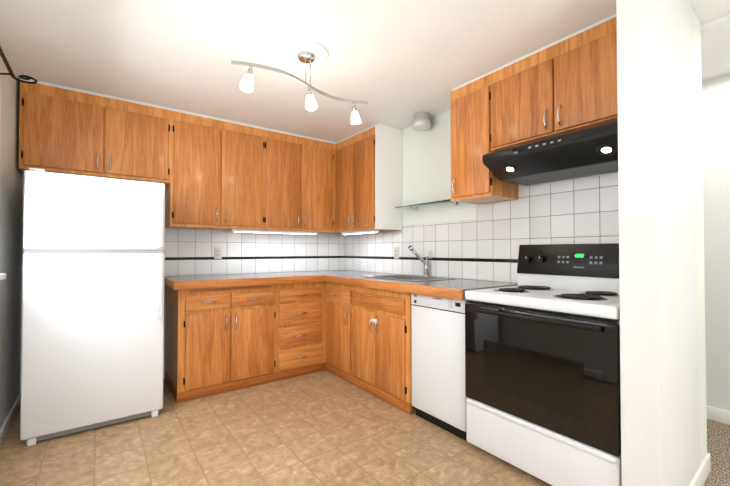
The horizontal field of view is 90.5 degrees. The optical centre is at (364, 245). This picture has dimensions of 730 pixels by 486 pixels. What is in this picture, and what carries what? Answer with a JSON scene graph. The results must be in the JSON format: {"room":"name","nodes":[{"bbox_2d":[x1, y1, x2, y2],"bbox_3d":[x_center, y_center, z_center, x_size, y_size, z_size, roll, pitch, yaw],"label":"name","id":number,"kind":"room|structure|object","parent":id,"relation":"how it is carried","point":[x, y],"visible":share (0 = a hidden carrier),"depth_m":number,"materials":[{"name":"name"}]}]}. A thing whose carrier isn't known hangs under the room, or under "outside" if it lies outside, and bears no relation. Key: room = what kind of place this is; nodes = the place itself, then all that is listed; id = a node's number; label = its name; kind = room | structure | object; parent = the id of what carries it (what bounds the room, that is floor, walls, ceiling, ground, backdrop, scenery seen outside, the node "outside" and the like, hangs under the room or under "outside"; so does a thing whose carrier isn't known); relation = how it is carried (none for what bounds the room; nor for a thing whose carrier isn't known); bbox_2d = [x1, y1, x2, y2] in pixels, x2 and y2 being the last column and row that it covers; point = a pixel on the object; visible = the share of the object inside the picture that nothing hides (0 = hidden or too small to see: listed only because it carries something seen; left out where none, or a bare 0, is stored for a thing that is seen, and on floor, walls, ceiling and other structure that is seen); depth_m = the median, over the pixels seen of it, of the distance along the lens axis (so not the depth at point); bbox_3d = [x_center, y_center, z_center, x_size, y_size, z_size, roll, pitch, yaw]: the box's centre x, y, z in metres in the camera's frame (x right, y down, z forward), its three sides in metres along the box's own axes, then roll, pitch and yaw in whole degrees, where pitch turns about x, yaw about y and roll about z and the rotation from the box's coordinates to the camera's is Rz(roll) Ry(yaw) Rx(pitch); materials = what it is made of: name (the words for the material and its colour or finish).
{"room":"kitchen","nodes":[
{"label":"kitchen","id":0,"kind":"room"},
{"bbox_2d":[0,42,22,427],"bbox_3d":[-0.971,-0.022,0.416,0.120,2.360,5.610,1,-1,-36],"label":"wall","id":1,"kind":"structure","parent":0,"point":[11,179],"depth_m":2.37,"materials":[{"name":"paint"}]},
{"bbox_2d":[0,75,1,147],"bbox_3d":[-1.491,-0.418,1.163,0.115,1.125,2.120,1,-1,-36],"label":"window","id":2,"kind":"structure","parent":1,"relation":"in","point":[0,108],"depth_m":2.04,"materials":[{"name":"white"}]},
{"bbox_2d":[0,273,6,279],"bbox_3d":[-1.475,0.160,1.166,0.135,0.030,2.160,1,-1,-36],"label":"window sill","id":3,"kind":"structure","parent":1,"relation":"attached to","point":[3,275],"depth_m":2.01,"materials":[{"name":"white"}]},
{"bbox_2d":[0,394,20,445],"bbox_3d":[-2.174,1.144,2.170,0.030,0.085,1.330,1,-1,-36],"label":"baseboard","id":4,"kind":"structure","parent":1,"relation":"attached to","point":[13,412],"depth_m":2.36,"materials":[{"name":"white wood"}]},
{"bbox_2d":[0,46,36,83],"bbox_3d":[-1.255,-0.967,1.081,0.155,0.046,2.554,1,-1,-36],"label":"curtain rod","id":5,"kind":"object","parent":1,"relation":"attached to","point":[7,65],"visible":1,"depth_m":2.00,"materials":[{"name":"black metal"}]},
{"bbox_2d":[19,173,325,393],"bbox_3d":[-1.427,0.029,3.632,3.180,2.360,0.120,1,-1,-36],"label":"wall","id":6,"kind":"structure","parent":0,"point":[21,290],"depth_m":2.72,"materials":[{"name":"paint"}]},
{"bbox_2d":[19,78,174,189],"bbox_3d":[-2.088,-0.842,2.876,0.924,0.638,0.335,1,-1,-36],"label":"upper cabinet","id":7,"kind":"object","parent":6,"relation":"attached to","point":[63,129],"depth_m":2.71,"materials":[{"name":"brown wood"}]},
{"bbox_2d":[165,109,266,229],"bbox_3d":[-1.390,-0.654,3.384,0.806,0.998,0.335,1,-1,-36],"label":"upper cabinet","id":8,"kind":"object","parent":6,"relation":"attached to","point":[212,173],"depth_m":3.23,"materials":[{"name":"brown wood"}]},
{"bbox_2d":[231,229,317,234],"bbox_3d":[-0.878,-0.136,3.630,0.900,0.028,0.045,1,-1,-36],"label":"under-cabinet light","id":9,"kind":"object","parent":8,"relation":"attached to","point":[269,231],"visible":0.98,"depth_m":3.58,"materials":[{"name":"white plastic"}]},
{"bbox_2d":[164,229,343,275],"bbox_3d":[-1.038,0.070,3.835,1.930,0.429,0.008,1,-1,-36],"label":"tile backsplash","id":10,"kind":"structure","parent":6,"relation":"attached to","point":[188,251],"depth_m":3.71,"materials":[{"name":"white tile"}]},
{"bbox_2d":[214,247,221,258],"bbox_3d":[-1.435,0.072,3.532,0.072,0.116,0.011,1,-1,-36],"label":"electrical outlet","id":11,"kind":"object","parent":10,"relation":"attached to","point":[217,252],"visible":1,"depth_m":3.53,"materials":[{"name":"beige plastic"}]},
{"bbox_2d":[267,128,334,233],"bbox_3d":[-0.756,-0.647,3.847,0.764,0.998,0.335,1,-1,-36],"label":"upper cabinet","id":12,"kind":"object","parent":6,"relation":"attached to","point":[300,168],"depth_m":3.71,"materials":[{"name":"brown wood"}]},
{"bbox_2d":[335,142,340,233],"bbox_3d":[-0.301,-0.642,4.179,0.362,0.998,0.335,1,-1,-36],"label":"upper cabinet","id":13,"kind":"object","parent":6,"relation":"attached to","point":[335,142],"depth_m":3.98,"materials":[{"name":"brown wood"}]},
{"bbox_2d":[0,370,551,485],"bbox_3d":[-0.533,1.237,2.245,3.010,0.100,3.382,1,-1,-36],"label":"floor","id":14,"kind":"structure","parent":0,"point":[323,428],"depth_m":2.11,"materials":[{"name":"tile"}]},
{"bbox_2d":[20,168,164,445],"bbox_3d":[-1.907,0.368,2.601,0.735,1.648,0.788,1,-1,-36],"label":"refrigerator","id":15,"kind":"object","parent":14,"relation":"on","point":[92,351],"visible":1,"depth_m":2.30,"materials":[{"name":"white metal"}]},
{"bbox_2d":[165,284,280,402],"bbox_3d":[-1.290,0.772,3.236,0.787,0.860,0.655,1,-1,-36],"label":"base cabinet","id":16,"kind":"object","parent":14,"relation":"on","point":[222,340],"depth_m":2.96,"materials":[{"name":"brown wood"}]},
{"bbox_2d":[281,282,325,379],"bbox_3d":[-0.768,0.778,3.617,0.506,0.860,0.655,1,-1,-36],"label":"base cabinet","id":17,"kind":"object","parent":14,"relation":"on","point":[303,305],"depth_m":3.36,"materials":[{"name":"brown wood"}]},
{"bbox_2d":[164,271,323,289],"bbox_3d":[-1.118,0.310,3.341,1.260,0.064,0.702,1,-1,-36],"label":"countertop","id":18,"kind":"structure","parent":17,"relation":"on","point":[270,278],"depth_m":3.11,"materials":[{"name":"laminate"}]},
{"bbox_2d":[326,282,405,382],"bbox_3d":[0.013,0.777,3.492,0.640,0.860,0.405,1,-1,-36],"label":"base cabinet","id":19,"kind":"object","parent":14,"relation":"on","point":[339,297],"depth_m":3.27,"materials":[{"name":"brown wood"}]},
{"bbox_2d":[312,270,497,299],"bbox_3d":[0.154,0.309,3.264,0.691,0.064,2.327,1,-1,-36],"label":"countertop","id":20,"kind":"structure","parent":19,"relation":"on","point":[456,288],"depth_m":2.63,"materials":[{"name":"laminate"}]},
{"bbox_2d":[363,274,454,281],"bbox_3d":[0.356,0.356,3.072,0.435,0.175,0.670,1,-1,-36],"label":"sink","id":21,"kind":"object","parent":20,"relation":"in","point":[415,278],"visible":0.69,"depth_m":3.20,"materials":[{"name":"silver metal"}]},
{"bbox_2d":[408,245,430,275],"bbox_3d":[0.484,0.138,3.206,0.185,0.276,0.122,1,-1,-36],"label":"faucet","id":22,"kind":"object","parent":20,"relation":"on","point":[421,259],"visible":0.92,"depth_m":3.20,"materials":[{"name":"silver metal"}]},
{"bbox_2d":[488,282,517,287],"bbox_3d":[0.725,0.288,2.599,0.360,0.040,0.580,1,-1,-36],"label":"countertop","id":23,"kind":"structure","parent":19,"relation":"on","point":[494,284],"depth_m":2.46,"materials":[{"name":"laminate"}]},
{"bbox_2d":[350,298,413,414],"bbox_3d":[0.350,0.849,3.031,0.640,0.700,0.735,1,-1,-36],"label":"base cabinet","id":24,"kind":"object","parent":14,"relation":"on","point":[368,340],"depth_m":2.77,"materials":[{"name":"brown wood"}]},
{"bbox_2d":[411,294,466,440],"bbox_3d":[0.693,0.757,2.519,0.576,0.868,0.470,1,-1,-36],"label":"dishwasher","id":25,"kind":"object","parent":14,"relation":"on","point":[439,397],"visible":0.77,"depth_m":2.33,"materials":[{"name":"white metal"}]},
{"bbox_2d":[465,243,621,485],"bbox_3d":[1.063,0.585,1.987,0.707,1.195,0.782,1,-1,-36],"label":"range","id":26,"kind":"object","parent":14,"relation":"on","point":[542,374],"visible":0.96,"depth_m":1.79,"materials":[{"name":"white"}]},
{"bbox_2d":[0,0,729,142],"bbox_3d":[0.600,-1.220,1.658,4.100,0.125,5.730,1,-1,-36],"label":"ceiling","id":27,"kind":"structure","parent":0,"point":[399,64],"depth_m":2.15,"materials":[{"name":"paint"}]},
{"bbox_2d":[231,40,367,124],"bbox_3d":[-0.357,-0.995,2.200,0.905,0.355,0.270,1,-1,-36],"label":"track light","id":28,"kind":"object","parent":27,"relation":"attached to","point":[306,53],"visible":1,"depth_m":2.16,"materials":[{"name":"white"}]},
{"bbox_2d":[412,112,430,130],"bbox_3d":[0.500,-1.096,3.200,0.170,0.122,0.170,1,-1,-36],"label":"smoke detector","id":29,"kind":"object","parent":27,"relation":"attached to","point":[421,122],"visible":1,"depth_m":3.14,"materials":[{"name":"white plastic"}]},
{"bbox_2d":[354,12,706,464],"bbox_3d":[0.774,0.021,3.163,0.180,2.360,3.234,1,-1,-36],"label":"wall","id":30,"kind":"structure","parent":0,"point":[426,166],"depth_m":3.12,"materials":[{"name":"paint"}]},
{"bbox_2d":[336,123,401,231],"bbox_3d":[0.004,-0.648,3.759,0.366,0.998,0.736,1,-1,-36],"label":"upper cabinet","id":31,"kind":"object","parent":30,"relation":"attached to","point":[369,178],"visible":1,"depth_m":3.52,"materials":[{"name":"brown wood"}]},
{"bbox_2d":[341,229,378,234],"bbox_3d":[-0.062,-0.135,3.703,0.045,0.028,0.600,1,-1,-36],"label":"under-cabinet light","id":32,"kind":"object","parent":31,"relation":"attached to","point":[360,232],"visible":0.98,"depth_m":3.66,"materials":[{"name":"white plastic"}]},
{"bbox_2d":[395,199,458,210],"bbox_3d":[0.581,-0.350,3.173,0.124,0.043,0.820,1,-1,-36],"label":"glass shelf","id":33,"kind":"object","parent":30,"relation":"attached to","point":[416,206],"visible":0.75,"depth_m":3.21,"materials":[{"name":"green"}]},
{"bbox_2d":[344,173,618,282],"bbox_3d":[0.669,-0.036,3.147,0.008,0.725,3.118,1,-1,-36],"label":"tile backsplash","id":34,"kind":"structure","parent":30,"relation":"attached to","point":[488,241],"depth_m":2.69,"materials":[{"name":"white tile"}]},
{"bbox_2d":[394,247,398,258],"bbox_3d":[0.313,0.073,3.615,0.011,0.116,0.072,1,-1,-36],"label":"electrical outlet","id":35,"kind":"object","parent":34,"relation":"attached to","point":[396,252],"visible":1,"depth_m":3.61,"materials":[{"name":"beige plastic"}]},
{"bbox_2d":[451,13,617,203],"bbox_3d":[1.092,-0.752,2.272,0.366,0.838,1.188,1,-1,-36],"label":"upper cabinet","id":36,"kind":"object","parent":30,"relation":"attached to","point":[568,82],"visible":0.75,"depth_m":2.17,"materials":[{"name":"brown wood"}]},
{"bbox_2d":[482,117,617,185],"bbox_3d":[1.151,-0.522,2.068,0.490,0.205,0.776,1,-1,-36],"label":"range hood","id":37,"kind":"object","parent":36,"relation":"attached to","point":[588,150],"visible":0.85,"depth_m":1.97,"materials":[{"name":"black metal"}]},
{"bbox_2d":[616,0,710,485],"bbox_3d":[1.435,-0.002,1.683,0.884,2.360,0.144,1,-1,-36],"label":"partition column","id":38,"kind":"structure","parent":0,"point":[660,433],"depth_m":1.46,"materials":[{"name":"paint"}]},
{"bbox_2d":[702,74,729,410],"bbox_3d":[2.206,0.028,2.813,0.120,2.335,5.730,1,-1,-36],"label":"wall","id":39,"kind":"structure","parent":0,"point":[716,141],"depth_m":2.45,"materials":[{"name":"paint"}]},
{"bbox_2d":[706,405,729,424],"bbox_3d":[2.152,1.150,2.756,0.013,0.090,5.490,1,-1,-36],"label":"baseboard","id":40,"kind":"structure","parent":39,"relation":"attached to","point":[718,415],"depth_m":2.43,"materials":[{"name":"white wood"}]},
{"bbox_2d":[703,419,729,485],"bbox_3d":[0.600,1.227,1.619,4.100,0.100,5.730,1,-1,-36],"label":"floor carpet","id":41,"kind":"object","parent":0,"point":[718,441],"visible":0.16,"depth_m":2.07,"materials":[{"name":"beige carpet"}]}
]}

